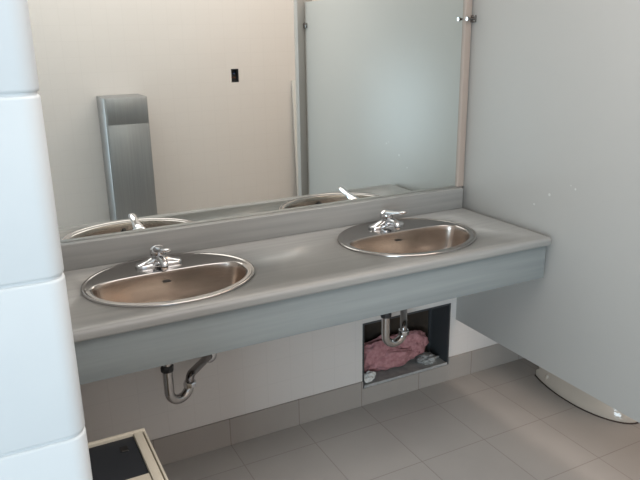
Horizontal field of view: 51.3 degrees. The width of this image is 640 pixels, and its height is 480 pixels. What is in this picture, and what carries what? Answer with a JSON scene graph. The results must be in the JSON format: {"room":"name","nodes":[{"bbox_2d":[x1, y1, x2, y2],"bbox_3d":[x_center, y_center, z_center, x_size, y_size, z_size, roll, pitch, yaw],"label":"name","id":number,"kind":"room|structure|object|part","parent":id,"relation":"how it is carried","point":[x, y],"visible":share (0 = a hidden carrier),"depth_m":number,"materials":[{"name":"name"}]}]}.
{"room":"public restroom","nodes":[
{"label":"public restroom","id":0,"kind":"room"},
{"bbox_2d":[0,0,92,479],"bbox_3d":[-1.225,-0.040,1.076,1.363,2.600,1.460,-9,19,-26],"label":"wall","id":1,"kind":"structure","parent":0,"point":[43,435],"depth_m":0.74,"materials":[{"name":"white tile"}]},
{"bbox_2d":[63,186,497,442],"bbox_3d":[0.189,-0.523,2.566,3.187,2.600,0.016,-9,19,-26],"label":"wall","id":2,"kind":"structure","parent":0,"point":[248,379],"depth_m":2.61,"materials":[{"name":"white paint"}]},
{"bbox_2d":[160,353,216,403],"bbox_3d":[-0.453,0.387,2.365,0.075,0.327,0.309,6,19,22],"label":"trap","id":3,"kind":"object","parent":2,"relation":"attached to","point":[189,383],"visible":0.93,"depth_m":2.32,"materials":[{"name":"silver metal"}]},
{"bbox_3d":[-0.440,0.459,2.420,0.030,0.044,0.202,3,18,12],"label":"wall arm","id":4,"kind":"part","parent":3,"relation":"part of","materials":[{"name":"silver metal"}]},
{"bbox_2d":[28,0,463,242],"bbox_3d":[-0.193,-0.650,2.310,1.720,1.150,0.004,-9,19,-26],"label":"wall mirror","id":5,"kind":"object","parent":2,"relation":"attached to","point":[158,114],"visible":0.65,"depth_m":2.32,"materials":[{"name":"white mirror"}]},
{"bbox_2d":[61,187,462,271],"bbox_3d":[-0.169,-0.055,2.479,1.736,0.088,0.033,-9,19,-26],"label":"backsplash","id":6,"kind":"structure","parent":2,"relation":"attached to","point":[87,253],"depth_m":2.42,"materials":[{"name":"grey laminate"}]},
{"bbox_2d":[61,187,550,384],"bbox_3d":[-0.052,0.086,2.288,1.736,0.248,0.538,-9,19,-26],"label":"countertop","id":7,"kind":"structure","parent":2,"relation":"attached to","point":[304,280],"depth_m":2.17,"materials":[{"name":"grey laminate"}]},
{"bbox_2d":[135,245,181,269],"bbox_3d":[-0.508,0.051,2.140,0.154,0.088,0.153,-9,19,-26],"label":"faucet","id":8,"kind":"object","parent":7,"relation":"on","point":[158,258],"visible":1,"depth_m":2.16,"materials":[{"name":"silver metal"}]},
{"bbox_3d":[-0.531,0.068,2.191,0.154,0.026,0.052,-9,19,-26],"label":"plate","id":9,"kind":"part","parent":8,"relation":"part of","materials":[{"name":"silver metal"}]},
{"bbox_3d":[-0.510,0.069,2.148,0.033,0.037,0.083,-9,19,-26],"label":"spout","id":10,"kind":"part","parent":8,"relation":"part of","materials":[{"name":"silver metal"}]},
{"bbox_3d":[-0.507,0.031,2.131,0.038,0.044,0.148,-9,19,-26],"label":"lever","id":11,"kind":"part","parent":8,"relation":"part of","materials":[{"name":"silver metal"}]},
{"bbox_2d":[81,253,254,307],"bbox_3d":[-0.465,0.191,2.103,0.536,0.165,0.452,-9,19,-26],"label":"oval sink","id":12,"kind":"object","parent":7,"relation":"in","point":[199,276],"visible":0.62,"depth_m":2.14,"materials":[{"name":"silver metal"}]},
{"bbox_3d":[-0.435,0.208,2.047,0.476,0.156,0.256,-9,19,-26],"label":"bowl","id":13,"kind":"part","parent":12,"relation":"part of","materials":[{"name":"silver metal"}]},
{"bbox_2d":[368,209,406,229],"bbox_3d":[0.280,-0.082,2.531,0.154,0.088,0.153,-9,19,-26],"label":"faucet","id":14,"kind":"object","parent":7,"relation":"on","point":[386,220],"visible":1,"depth_m":2.54,"materials":[{"name":"silver metal"}]},
{"bbox_3d":[0.257,-0.066,2.583,0.154,0.026,0.052,-9,19,-26],"label":"plate","id":15,"kind":"part","parent":14,"relation":"part of","materials":[{"name":"silver metal"}]},
{"bbox_3d":[0.278,-0.065,2.540,0.033,0.037,0.083,-9,19,-26],"label":"spout","id":16,"kind":"part","parent":14,"relation":"part of","materials":[{"name":"silver metal"}]},
{"bbox_3d":[0.280,-0.103,2.523,0.038,0.044,0.148,-9,19,-26],"label":"lever","id":17,"kind":"part","parent":14,"relation":"part of","materials":[{"name":"silver metal"}]},
{"bbox_2d":[337,218,476,256],"bbox_3d":[0.325,0.059,2.490,0.536,0.165,0.452,-9,19,-26],"label":"oval sink","id":18,"kind":"object","parent":7,"relation":"in","point":[417,236],"visible":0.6,"depth_m":2.54,"materials":[{"name":"silver metal"}]},
{"bbox_3d":[0.355,0.077,2.434,0.476,0.156,0.256,-9,19,-26],"label":"bowl","id":19,"kind":"part","parent":18,"relation":"part of","materials":[{"name":"silver metal"}]},
{"bbox_2d":[151,343,522,464],"bbox_3d":[0.302,0.651,2.966,2.787,0.117,0.008,-9,19,-26],"label":"baseboard","id":20,"kind":"structure","parent":2,"relation":"attached to","point":[213,436],"depth_m":2.79,"materials":[{"name":"tile"}]},
{"bbox_2d":[380,309,408,346],"bbox_3d":[0.348,0.233,2.786,0.106,0.327,0.408,5,18,18],"label":"trap","id":21,"kind":"object","parent":2,"relation":"attached to","point":[403,331],"visible":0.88,"depth_m":2.68,"materials":[{"name":"silver metal"}]},
{"bbox_3d":[0.357,0.290,2.839,0.030,0.066,0.343,1,17,7],"label":"wall arm","id":22,"kind":"part","parent":21,"relation":"part of","materials":[{"name":"silver metal"}]},
{"bbox_2d":[362,303,450,387],"bbox_3d":[0.357,0.448,3.019,0.464,0.306,0.144,-9,19,-26],"label":"niche","id":23,"kind":"object","parent":2,"relation":"attached to","point":[434,321],"visible":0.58,"depth_m":3.08,"materials":[{"name":"grey metal"}]},
{"bbox_2d":[364,371,375,382],"bbox_3d":[0.214,0.604,2.942,0.090,0.045,0.050,-9,19,-26],"label":"crumpled paper","id":24,"kind":"object","parent":23,"relation":"on","point":[369,376],"visible":0.84,"depth_m":2.93,"materials":[{"name":"white paper"}]},
{"bbox_2d":[364,330,428,372],"bbox_3d":[0.321,0.509,3.029,0.439,0.177,0.110,-9,19,-26],"label":"insulation batt","id":25,"kind":"object","parent":23,"relation":"in","point":[378,356],"visible":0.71,"depth_m":2.99,"materials":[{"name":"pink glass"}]},
{"bbox_3d":[0.359,0.589,3.062,0.448,0.012,0.144,-9,19,-26],"label":"sill","id":26,"kind":"part","parent":23,"relation":"part of","materials":[{"name":"tile"}]},
{"bbox_2d":[416,352,438,364],"bbox_3d":[0.499,0.554,3.111,0.087,0.049,0.104,10,20,32],"label":"chunk","id":27,"kind":"object","parent":23,"relation":"on","point":[425,358],"visible":1,"depth_m":3.09,"materials":[{"name":"concrete"}]},
{"bbox_2d":[456,0,472,186],"bbox_3d":[0.586,-1.029,2.609,0.036,1.670,0.016,-9,19,-26],"label":"trim","id":28,"kind":"structure","parent":2,"relation":"attached to","point":[466,38],"depth_m":2.73,"materials":[{"name":"beige metal"}]},
{"bbox_2d":[162,358,639,479],"bbox_3d":[0.822,1.483,0.617,4.350,0.100,5.500,-9,19,-26],"label":"floor","id":29,"kind":"structure","parent":0,"point":[500,422],"depth_m":2.65,"materials":[{"name":"tile"}]},
{"bbox_2d":[88,428,167,479],"bbox_3d":[-0.480,0.847,1.689,0.226,0.520,0.465,-9,19,-26],"label":"waste bin","id":30,"kind":"object","parent":29,"relation":"on","point":[131,455],"visible":0.68,"depth_m":1.73,"materials":[{"name":"beige plastic"}]},
{"bbox_3d":[-0.544,0.586,1.721,0.166,0.022,0.188,-9,19,-26],"label":"black panel","id":31,"kind":"part","parent":30,"relation":"part of","materials":[{"name":"black plastic"}]},
{"bbox_2d":[535,367,638,423],"bbox_3d":[1.176,0.322,2.914,0.480,0.750,0.702,-9,19,-26],"label":"toilet","id":32,"kind":"object","parent":29,"relation":"on","point":[563,389],"visible":0.16,"depth_m":2.87,"materials":[{"name":"white ceramic"}]},
{"bbox_3d":[1.320,-0.195,1.449,0.110,2.599,0.059,-9,19,-26],"label":"post","id":33,"kind":"object","parent":29,"relation":"on","visible":0},
{"bbox_2d":[456,0,639,422],"bbox_3d":[0.951,-0.129,2.192,0.065,1.441,1.520,-9,19,-26],"label":"partition panel","id":34,"kind":"object","parent":33,"relation":"attached to","point":[552,144],"visible":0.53,"depth_m":2.37,"materials":[{"name":"silver metal"}]}
]}

